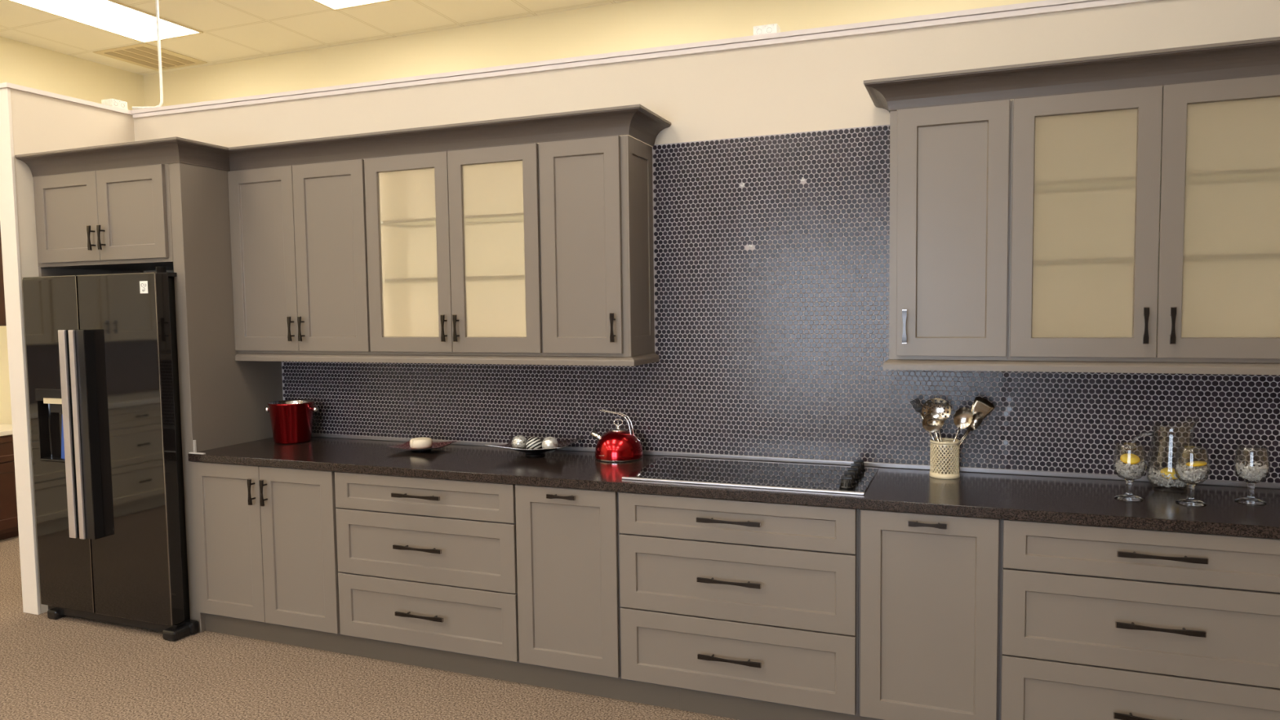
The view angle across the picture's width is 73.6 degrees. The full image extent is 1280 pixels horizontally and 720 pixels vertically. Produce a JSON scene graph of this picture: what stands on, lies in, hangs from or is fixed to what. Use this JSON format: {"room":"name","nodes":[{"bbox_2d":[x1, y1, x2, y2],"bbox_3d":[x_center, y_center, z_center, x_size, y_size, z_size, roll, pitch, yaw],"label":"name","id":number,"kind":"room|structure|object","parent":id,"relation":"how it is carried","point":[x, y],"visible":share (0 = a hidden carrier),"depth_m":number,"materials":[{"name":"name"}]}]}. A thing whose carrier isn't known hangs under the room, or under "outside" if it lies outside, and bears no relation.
{"room":"store","nodes":[
{"label":"store","id":0,"kind":"room"},
{"bbox_2d":[0,36,144,424],"bbox_3d":[-6.110,-0.372,3.339,0.100,3.705,9.570,1,4,21],"label":"wall","id":1,"kind":"structure","parent":0,"point":[21,64],"depth_m":6.83,"materials":[{"name":"yellow paint"}]},
{"bbox_2d":[0,226,6,325],"bbox_3d":[-4.951,-0.594,5.727,0.320,0.760,1.160,1,4,21],"label":"upper cabinet","id":2,"kind":"object","parent":1,"relation":"attached to","point":[2,311],"visible":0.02,"depth_m":6.18,"materials":[{"name":"brown wood"}]},
{"bbox_2d":[10,88,134,613],"bbox_3d":[-3.148,-0.047,4.921,0.110,2.780,0.820,1,4,21],"label":"wall","id":3,"kind":"structure","parent":0,"point":[40,123],"depth_m":4.58,"materials":[{"name":"beige paint"}]},
{"bbox_2d":[0,88,40,614],"bbox_3d":[-3.301,-0.020,4.533,0.119,2.779,0.016,1,4,21],"label":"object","id":4,"kind":"structure","parent":3,"relation":"attached to","point":[8,201],"depth_m":4.52,"materials":[{"name":"white paint"}]},
{"bbox_2d":[0,82,133,115],"bbox_3d":[-3.167,-1.445,4.832,0.140,0.023,0.865,1,4,21],"label":"trim","id":5,"kind":"structure","parent":3,"relation":"attached to","point":[5,85],"depth_m":4.68,"materials":[{"name":"white paint"}]},
{"bbox_2d":[101,98,127,109],"bbox_3d":[-3.097,-1.495,5.006,0.089,0.052,0.155,1,4,21],"label":"junction box","id":6,"kind":"object","parent":5,"relation":"on","point":[111,102],"visible":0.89,"depth_m":5.00,"materials":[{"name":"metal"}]},
{"bbox_2d":[38,267,143,276],"bbox_3d":[-3.086,0.414,4.913,0.020,1.860,0.608,1,4,21],"label":"filler panel","id":7,"kind":"object","parent":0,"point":[42,272],"visible":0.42,"depth_m":4.74,"materials":[{"name":"grey paint"}]},
{"bbox_2d":[0,0,633,75],"bbox_3d":[-0.912,-2.211,1.134,11.350,0.100,9.670,1,4,21],"label":"ceiling","id":8,"kind":"structure","parent":0,"point":[233,30],"depth_m":6.24,"materials":[{"name":"tile"}]},
{"bbox_2d":[7,0,203,43],"bbox_3d":[-3.772,-2.416,5.946,0.610,0.012,1.220,1,4,21],"label":"recessed light","id":9,"kind":"object","parent":8,"relation":"in","point":[113,16],"visible":1,"depth_m":6.06,"materials":[{"name":"beige plastic"}]},
{"bbox_2d":[132,0,163,109],"bbox_3d":[-2.925,-1.931,5.055,0.185,0.889,0.023,-1,4,1],"label":"conduit","id":10,"kind":"object","parent":8,"relation":"attached to","point":[161,103],"visible":0.84,"depth_m":5.06,"materials":[{"name":"metal"}]},
{"bbox_2d":[93,43,207,71],"bbox_3d":[-4.009,-2.481,7.024,0.580,0.008,0.580,1,4,21],"label":"ceiling vent","id":11,"kind":"object","parent":8,"relation":"in","point":[144,55],"visible":0.99,"depth_m":6.99,"materials":[{"name":"beige metal"}]},
{"bbox_2d":[311,0,394,10],"bbox_3d":[-2.064,-2.397,5.282,0.610,0.012,1.220,1,4,21],"label":"recessed light","id":12,"kind":"object","parent":8,"relation":"in","point":[335,5],"visible":1,"depth_m":5.82,"materials":[{"name":"beige plastic"}]},
{"bbox_2d":[0,535,737,719],"bbox_3d":[-0.861,1.587,1.371,11.350,0.100,9.670,1,4,21],"label":"floor","id":13,"kind":"structure","parent":0,"point":[66,668],"depth_m":3.69,"materials":[{"name":"beige carpet"}]},
{"bbox_2d":[0,423,18,540],"bbox_3d":[-4.848,0.917,5.821,0.475,0.790,1.260,1,4,21],"label":"vanity cabinet","id":14,"kind":"object","parent":13,"relation":"on","point":[8,504],"visible":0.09,"depth_m":6.10,"materials":[{"name":"brown wood"}]},
{"bbox_2d":[22,266,199,641],"bbox_3d":[-2.614,0.439,4.605,0.985,1.835,0.782,1,4,21],"label":"refrigerator","id":15,"kind":"object","parent":13,"relation":"on","point":[102,355],"visible":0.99,"depth_m":4.26,"materials":[{"name":"black metal"}]},
{"bbox_2d":[61,413,65,458],"bbox_3d":[-2.956,0.393,4.414,0.048,0.232,0.040,1,4,21],"label":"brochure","id":16,"kind":"object","parent":15,"relation":"on","point":[62,430],"visible":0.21,"depth_m":4.40,"materials":[{"name":"blue paper"}]},
{"bbox_2d":[139,280,147,293],"bbox_3d":[-2.384,-0.350,4.111,0.052,0.059,0.002,1,4,21],"label":"sticker","id":17,"kind":"object","parent":15,"relation":"attached to","point":[143,284],"visible":1,"depth_m":4.11,"materials":[{"name":"white paper"}]},
{"bbox_2d":[168,162,283,632],"bbox_3d":[-2.148,0.182,4.531,0.074,2.345,0.608,1,4,21],"label":"end panel","id":18,"kind":"object","parent":13,"relation":"on","point":[224,400],"visible":0.48,"depth_m":4.32,"materials":[{"name":"grey paint"}]},
{"bbox_2d":[190,461,342,635],"bbox_3d":[-1.704,0.872,4.374,0.880,0.776,0.664,1,4,21],"label":"base cabinet","id":19,"kind":"object","parent":13,"relation":"on","point":[265,538],"visible":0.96,"depth_m":4.09,"materials":[{"name":"grey wood"}]},
{"bbox_2d":[187,436,1279,538],"bbox_3d":[0.265,0.486,3.594,5.107,0.038,0.640,1,4,21],"label":"countertop","id":20,"kind":"structure","parent":19,"relation":"on","point":[1031,498],"depth_m":3.25,"materials":[{"name":"stone"}]},
{"bbox_2d":[188,440,205,453],"bbox_3d":[-2.177,0.430,4.227,0.096,0.061,0.040,1,4,21],"label":"bracket","id":21,"kind":"object","parent":20,"relation":"on","point":[194,441],"visible":1,"depth_m":4.25,"materials":[{"name":"silver plastic"}]},
{"bbox_2d":[264,399,319,444],"bbox_3d":[-1.852,0.329,4.555,0.234,0.213,0.234,3,5,45],"label":"ice bucket","id":22,"kind":"object","parent":20,"relation":"on","point":[291,420],"visible":1,"depth_m":4.47,"materials":[{"name":"red metal"}]},
{"bbox_2d":[384,438,456,451],"bbox_3d":[-1.084,0.428,4.240,0.262,0.033,0.240,0,4,18],"label":"square plate","id":23,"kind":"object","parent":20,"relation":"on","point":[406,446],"visible":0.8,"depth_m":4.24,"materials":[{"name":"red paint"}]},
{"bbox_2d":[409,437,432,448],"bbox_3d":[-1.084,0.411,4.239,0.110,0.045,0.110,1,4,21],"label":"cheese wheel","id":24,"kind":"object","parent":23,"relation":"on","point":[417,442],"visible":1,"depth_m":4.20,"materials":[{"name":"white food"}]},
{"bbox_2d":[484,435,583,457],"bbox_3d":[-0.496,0.416,4.042,0.387,0.067,0.289,0,4,17],"label":"square bowl","id":25,"kind":"object","parent":20,"relation":"on","point":[529,452],"visible":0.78,"depth_m":4.01,"materials":[{"name":"red paint"}]},
{"bbox_2d":[511,435,527,451],"bbox_3d":[-0.572,0.396,4.071,0.077,0.077,0.077,1,4,21],"label":"decorative ball","id":26,"kind":"object","parent":25,"relation":"in","point":[519,442],"visible":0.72,"depth_m":4.04,"materials":[{"name":"silver metal"}]},
{"bbox_2d":[525,436,542,448],"bbox_3d":[-0.499,0.402,4.037,0.077,0.077,0.077,1,4,21],"label":"decorative ball","id":27,"kind":"object","parent":25,"relation":"in","point":[534,442],"visible":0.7,"depth_m":4.01,"materials":[{"name":"ceramic"}]},
{"bbox_2d":[542,436,558,453],"bbox_3d":[-0.422,0.397,4.012,0.077,0.077,0.077,1,4,21],"label":"decorative ball","id":28,"kind":"object","parent":25,"relation":"in","point":[548,442],"visible":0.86,"depth_m":3.99,"materials":[{"name":"silver metal"}]},
{"bbox_2d":[590,408,643,462],"bbox_3d":[-0.099,0.339,3.925,0.224,0.224,0.223,-4,5,-39],"label":"kettle","id":29,"kind":"object","parent":20,"relation":"on","point":[618,444],"visible":1,"depth_m":3.86,"materials":[{"name":"red metal"}]},
{"bbox_2d":[622,456,878,494],"bbox_3d":[0.463,0.445,3.515,0.952,0.048,0.518,1,4,21],"label":"cooktop","id":30,"kind":"object","parent":20,"relation":"in","point":[855,478],"visible":1,"depth_m":3.46,"materials":[{"name":"black glass"}]},
{"bbox_2d":[311,432,1279,488],"bbox_3d":[0.377,0.438,3.881,5.106,0.020,0.012,1,4,21],"label":"backsplash strip","id":31,"kind":"object","parent":20,"relation":"on","point":[974,469],"visible":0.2,"depth_m":3.68,"materials":[{"name":"silver metal"}]},
{"bbox_2d":[928,437,959,479],"bbox_3d":[1.216,0.392,3.416,0.115,0.146,0.115,1,4,21],"label":"utensil crock","id":32,"kind":"object","parent":20,"relation":"on","point":[954,473],"visible":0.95,"depth_m":3.38,"materials":[{"name":"beige ceramic"}]},
{"bbox_2d":[910,398,951,473],"bbox_3d":[1.173,0.307,3.449,0.165,0.304,0.012,1,4,29],"label":"fork","id":33,"kind":"object","parent":32,"relation":"in","point":[918,408],"visible":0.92,"depth_m":3.46,"materials":[{"name":"silver metal"}]},
{"bbox_2d":[921,413,948,472],"bbox_3d":[1.178,0.335,3.414,0.106,0.252,0.037,0,4,11],"label":"ladle","id":34,"kind":"object","parent":32,"relation":"in","point":[931,422],"visible":0.98,"depth_m":3.41,"materials":[{"name":"silver metal"}]},
{"bbox_2d":[921,398,951,474],"bbox_3d":[1.196,0.305,3.456,0.108,0.305,0.033,1,4,31],"label":"skimmer","id":35,"kind":"object","parent":32,"relation":"in","point":[935,410],"visible":0.77,"depth_m":3.45,"materials":[{"name":"silver metal"}]},
{"bbox_2d":[941,407,973,474],"bbox_3d":[1.246,0.323,3.371,0.119,0.280,0.016,1,4,26],"label":"serving spoon","id":36,"kind":"object","parent":32,"relation":"in","point":[962,419],"visible":1,"depth_m":3.36,"materials":[{"name":"silver metal"}]},
{"bbox_2d":[940,411,983,471],"bbox_3d":[1.274,0.332,3.394,0.163,0.261,0.038,1,4,21],"label":"spoon","id":37,"kind":"object","parent":32,"relation":"in","point":[977,419],"visible":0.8,"depth_m":3.38,"materials":[{"name":"silver metal"}]},
{"bbox_2d":[938,396,995,473],"bbox_3d":[1.304,0.303,3.414,0.208,0.314,0.022,0,4,12],"label":"turner","id":38,"kind":"object","parent":32,"relation":"in","point":[982,405],"visible":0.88,"depth_m":3.40,"materials":[{"name":"silver metal"}]},
{"bbox_2d":[1113,442,1146,501],"bbox_3d":[1.710,0.390,2.990,0.102,0.192,0.102,1,4,21],"label":"goblet","id":39,"kind":"object","parent":20,"relation":"on","point":[1128,495],"visible":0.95,"depth_m":2.98,"materials":[{"name":"clear glass"}]},
{"bbox_2d":[1120,453,1139,464],"bbox_3d":[1.708,0.345,2.983,0.060,0.030,0.056,1,4,21],"label":"lemon slice","id":40,"kind":"object","parent":39,"relation":"in","point":[1131,459],"visible":1,"depth_m":2.98,"materials":[{"name":"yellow food"}]},
{"bbox_2d":[1115,459,1145,478],"bbox_3d":[1.710,0.382,2.989,0.092,0.061,0.086,-4,5,-43],"label":"filling","id":41,"kind":"object","parent":39,"relation":"in","point":[1125,471],"visible":0.93,"depth_m":2.97,"materials":[{"name":"white"}]},
{"bbox_2d":[1113,442,1146,479],"bbox_3d":[1.710,0.355,2.988,0.102,0.123,0.102,1,4,21],"label":"bowl","id":42,"kind":"object","parent":39,"relation":"on","point":[1117,442],"depth_m":2.98,"materials":[{"name":"clear glass"}]},
{"bbox_2d":[1129,417,1198,493],"bbox_3d":[1.924,0.338,3.130,0.159,0.271,0.194,-4,5,-40],"label":"pitcher","id":43,"kind":"object","parent":20,"relation":"on","point":[1150,433],"visible":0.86,"depth_m":3.13,"materials":[{"name":"clear glass"}]},
{"bbox_2d":[1148,466,1192,488],"bbox_3d":[1.937,0.431,3.120,0.146,0.062,0.148,1,4,21],"label":"filling","id":44,"kind":"object","parent":43,"relation":"in","point":[1163,482],"visible":0.66,"depth_m":3.10,"materials":[{"name":"white"}]},
{"bbox_2d":[1160,467,1180,479],"bbox_3d":[1.916,0.410,3.091,0.062,0.034,0.056,1,4,21],"label":"lemon slice","id":45,"kind":"object","parent":44,"relation":"on","point":[1167,471],"visible":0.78,"depth_m":3.09,"materials":[{"name":"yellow food"}]},
{"bbox_2d":[1173,445,1209,506],"bbox_3d":[1.875,0.392,2.909,0.102,0.192,0.102,1,4,21],"label":"goblet","id":46,"kind":"object","parent":20,"relation":"on","point":[1190,500],"visible":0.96,"depth_m":2.90,"materials":[{"name":"clear glass"}]},
{"bbox_2d":[1175,463,1208,482],"bbox_3d":[1.875,0.385,2.907,0.090,0.058,0.092,-2,4,-25],"label":"filling","id":47,"kind":"object","parent":46,"relation":"in","point":[1197,473],"visible":0.97,"depth_m":2.89,"materials":[{"name":"white"}]},
{"bbox_2d":[1173,445,1209,484],"bbox_3d":[1.875,0.358,2.907,0.102,0.123,0.102,1,4,21],"label":"bowl","id":48,"kind":"object","parent":46,"relation":"on","point":[1179,446],"depth_m":2.90,"materials":[{"name":"clear glass"}]},
{"bbox_2d":[1186,461,1206,466],"bbox_3d":[1.884,0.352,2.898,0.060,0.015,0.060,1,4,21],"label":"lemon slice","id":49,"kind":"object","parent":46,"relation":"in","point":[1193,464],"visible":1,"depth_m":2.89,"materials":[{"name":"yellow food"}]},
{"bbox_2d":[1233,444,1270,505],"bbox_3d":[2.084,0.389,2.916,0.102,0.192,0.102,1,4,21],"label":"goblet","id":50,"kind":"object","parent":20,"relation":"on","point":[1250,499],"visible":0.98,"depth_m":2.91,"materials":[{"name":"clear glass"}]},
{"bbox_2d":[1235,462,1267,481],"bbox_3d":[2.084,0.381,2.915,0.092,0.061,0.092,1,4,21],"label":"filling","id":51,"kind":"object","parent":50,"relation":"in","point":[1256,471],"visible":1,"depth_m":2.90,"materials":[{"name":"white"}]},
{"bbox_2d":[1233,444,1270,483],"bbox_3d":[2.084,0.355,2.914,0.102,0.123,0.102,1,4,21],"label":"bowl","id":52,"kind":"object","parent":50,"relation":"on","point":[1247,482],"depth_m":2.92,"materials":[{"name":"clear glass"}]},
{"bbox_2d":[334,471,519,662],"bbox_3d":[-0.854,0.881,4.044,0.942,0.776,0.664,1,4,21],"label":"base cabinet","id":53,"kind":"object","parent":13,"relation":"on","point":[428,563],"visible":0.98,"depth_m":3.76,"materials":[{"name":"grey wood"}]},
{"bbox_2d":[204,613,680,710],"bbox_3d":[-1.016,1.333,3.877,2.531,0.100,0.016,1,4,21],"label":"toe kick","id":54,"kind":"object","parent":13,"relation":"on","point":[559,679],"visible":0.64,"depth_m":3.79,"materials":[{"name":"brown paint"}]},
{"bbox_2d":[515,484,622,679],"bbox_3d":[-0.197,0.888,3.788,0.466,0.776,0.664,1,4,21],"label":"base cabinet","id":55,"kind":"object","parent":13,"relation":"on","point":[568,539],"visible":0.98,"depth_m":3.52,"materials":[{"name":"grey wood"}]},
{"bbox_2d":[618,492,858,716],"bbox_3d":[0.457,0.896,3.534,0.935,0.776,0.664,1,4,21],"label":"base cabinet","id":56,"kind":"object","parent":13,"relation":"on","point":[749,600],"visible":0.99,"depth_m":3.25,"materials":[{"name":"grey wood"}]},
{"bbox_2d":[680,688,877,719],"bbox_3d":[1.354,1.359,2.954,2.554,0.100,0.016,1,4,21],"label":"toe kick","id":57,"kind":"object","parent":13,"relation":"on","point":[735,708],"visible":0.6,"depth_m":3.31,"materials":[{"name":"brown paint"}]},
{"bbox_2d":[857,509,1001,719],"bbox_3d":[1.114,0.903,3.278,0.473,0.776,0.664,1,4,21],"label":"base cabinet","id":58,"kind":"object","parent":13,"relation":"on","point":[929,584],"visible":0.95,"depth_m":3.01,"materials":[{"name":"grey wood"}]},
{"bbox_2d":[998,519,1279,719],"bbox_3d":[1.773,0.910,3.021,0.940,0.776,0.664,1,4,21],"label":"base cabinet","id":59,"kind":"object","parent":13,"relation":"on","point":[1097,623],"visible":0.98,"depth_m":2.77,"materials":[{"name":"grey wood"}]},
{"bbox_2d":[142,0,1044,106],"bbox_3d":[0.848,-0.612,5.702,11.150,3.705,0.100,1,4,21],"label":"wall","id":60,"kind":"structure","parent":0,"point":[635,24],"depth_m":6.16,"materials":[{"name":"yellow paint"}]},
{"bbox_2d":[133,0,1279,373],"bbox_3d":[0.131,-0.036,4.020,6.655,2.783,0.120,1,4,21],"label":"wall","id":61,"kind":"structure","parent":0,"point":[815,85],"depth_m":3.73,"materials":[{"name":"beige paint"}]},
{"bbox_2d":[33,163,173,271],"bbox_3d":[-2.663,-0.750,4.639,0.981,0.485,0.664,1,4,21],"label":"upper cabinet","id":62,"kind":"object","parent":61,"relation":"attached to","point":[118,219],"visible":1,"depth_m":4.35,"materials":[{"name":"grey paint"}]},
{"bbox_2d":[14,104,671,177],"bbox_3d":[-1.573,-1.016,4.103,3.438,0.101,0.401,0,4,14],"label":"crown molding","id":63,"kind":"structure","parent":62,"relation":"attached to","point":[637,121],"depth_m":4.08,"materials":[{"name":"grey paint"}]},
{"bbox_2d":[227,159,372,354],"bbox_3d":[-1.676,-0.510,4.434,0.861,0.943,0.360,1,4,21],"label":"upper cabinet","id":64,"kind":"object","parent":61,"relation":"attached to","point":[298,233],"visible":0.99,"depth_m":4.29,"materials":[{"name":"grey paint"}]},
{"bbox_2d":[364,142,543,355],"bbox_3d":[-0.835,-0.501,4.103,0.944,0.943,0.352,1,4,21],"label":"upper cabinet","id":65,"kind":"object","parent":61,"relation":"attached to","point":[454,237],"visible":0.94,"depth_m":3.96,"materials":[{"name":"grey paint"}]},
{"bbox_2d":[235,353,659,366],"bbox_3d":[-1.017,-0.014,4.225,2.251,0.038,0.316,1,4,21],"label":"rail","id":66,"kind":"object","parent":65,"relation":"attached to","point":[633,361],"visible":0.9,"depth_m":3.99,"materials":[{"name":"grey paint"}]},
{"bbox_2d":[538,135,654,356],"bbox_3d":[-0.198,-0.494,3.855,0.422,0.943,0.352,1,4,21],"label":"upper cabinet","id":67,"kind":"object","parent":61,"relation":"attached to","point":[597,193],"visible":1,"depth_m":3.74,"materials":[{"name":"grey paint"}]},
{"bbox_2d":[131,0,1160,118],"bbox_3d":[0.105,-1.395,3.936,6.670,0.106,0.164,1,4,21],"label":"trim","id":68,"kind":"structure","parent":61,"relation":"attached to","point":[1046,6],"depth_m":3.83,"materials":[{"name":"white paint"}]},
{"bbox_2d":[753,23,780,35],"bbox_3d":[0.529,-1.433,3.758,0.160,0.050,0.074,1,4,21],"label":"junction box","id":69,"kind":"object","parent":68,"relation":"on","point":[773,28],"visible":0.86,"depth_m":3.72,"materials":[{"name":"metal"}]},
{"bbox_2d":[281,124,1279,483],"bbox_3d":[0.459,-0.266,3.809,5.296,1.430,0.006,1,4,21],"label":"tile backsplash","id":70,"kind":"structure","parent":61,"relation":"attached to","point":[771,252],"depth_m":3.73,"materials":[{"name":"tile"}]},
{"bbox_2d":[888,99,1011,359],"bbox_3d":[1.196,-0.479,3.312,0.422,0.943,0.352,1,4,21],"label":"upper cabinet","id":71,"kind":"object","parent":61,"relation":"attached to","point":[950,165],"visible":1,"depth_m":3.19,"materials":[{"name":"grey paint"}]},
{"bbox_2d":[1008,74,1279,363],"bbox_3d":[1.834,-0.472,3.064,0.946,0.943,0.352,1,4,21],"label":"upper cabinet","id":72,"kind":"object","parent":61,"relation":"attached to","point":[1144,222],"visible":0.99,"depth_m":2.95,"materials":[{"name":"grey paint"},{"name":"frosted cream-yellow glass"}]},
{"bbox_2d":[863,36,1279,111],"bbox_3d":[1.778,-0.995,3.037,1.873,0.101,0.392,1,4,21],"label":"crown molding","id":73,"kind":"structure","parent":72,"relation":"attached to","point":[1260,57],"depth_m":2.98,"materials":[{"name":"grey paint"}]},
{"bbox_2d":[882,359,1279,374],"bbox_3d":[1.834,0.017,3.116,1.805,0.038,0.316,1,4,21],"label":"rail","id":74,"kind":"object","parent":72,"relation":"attached to","point":[1166,367],"visible":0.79,"depth_m":3.04,"materials":[{"name":"grey paint"}]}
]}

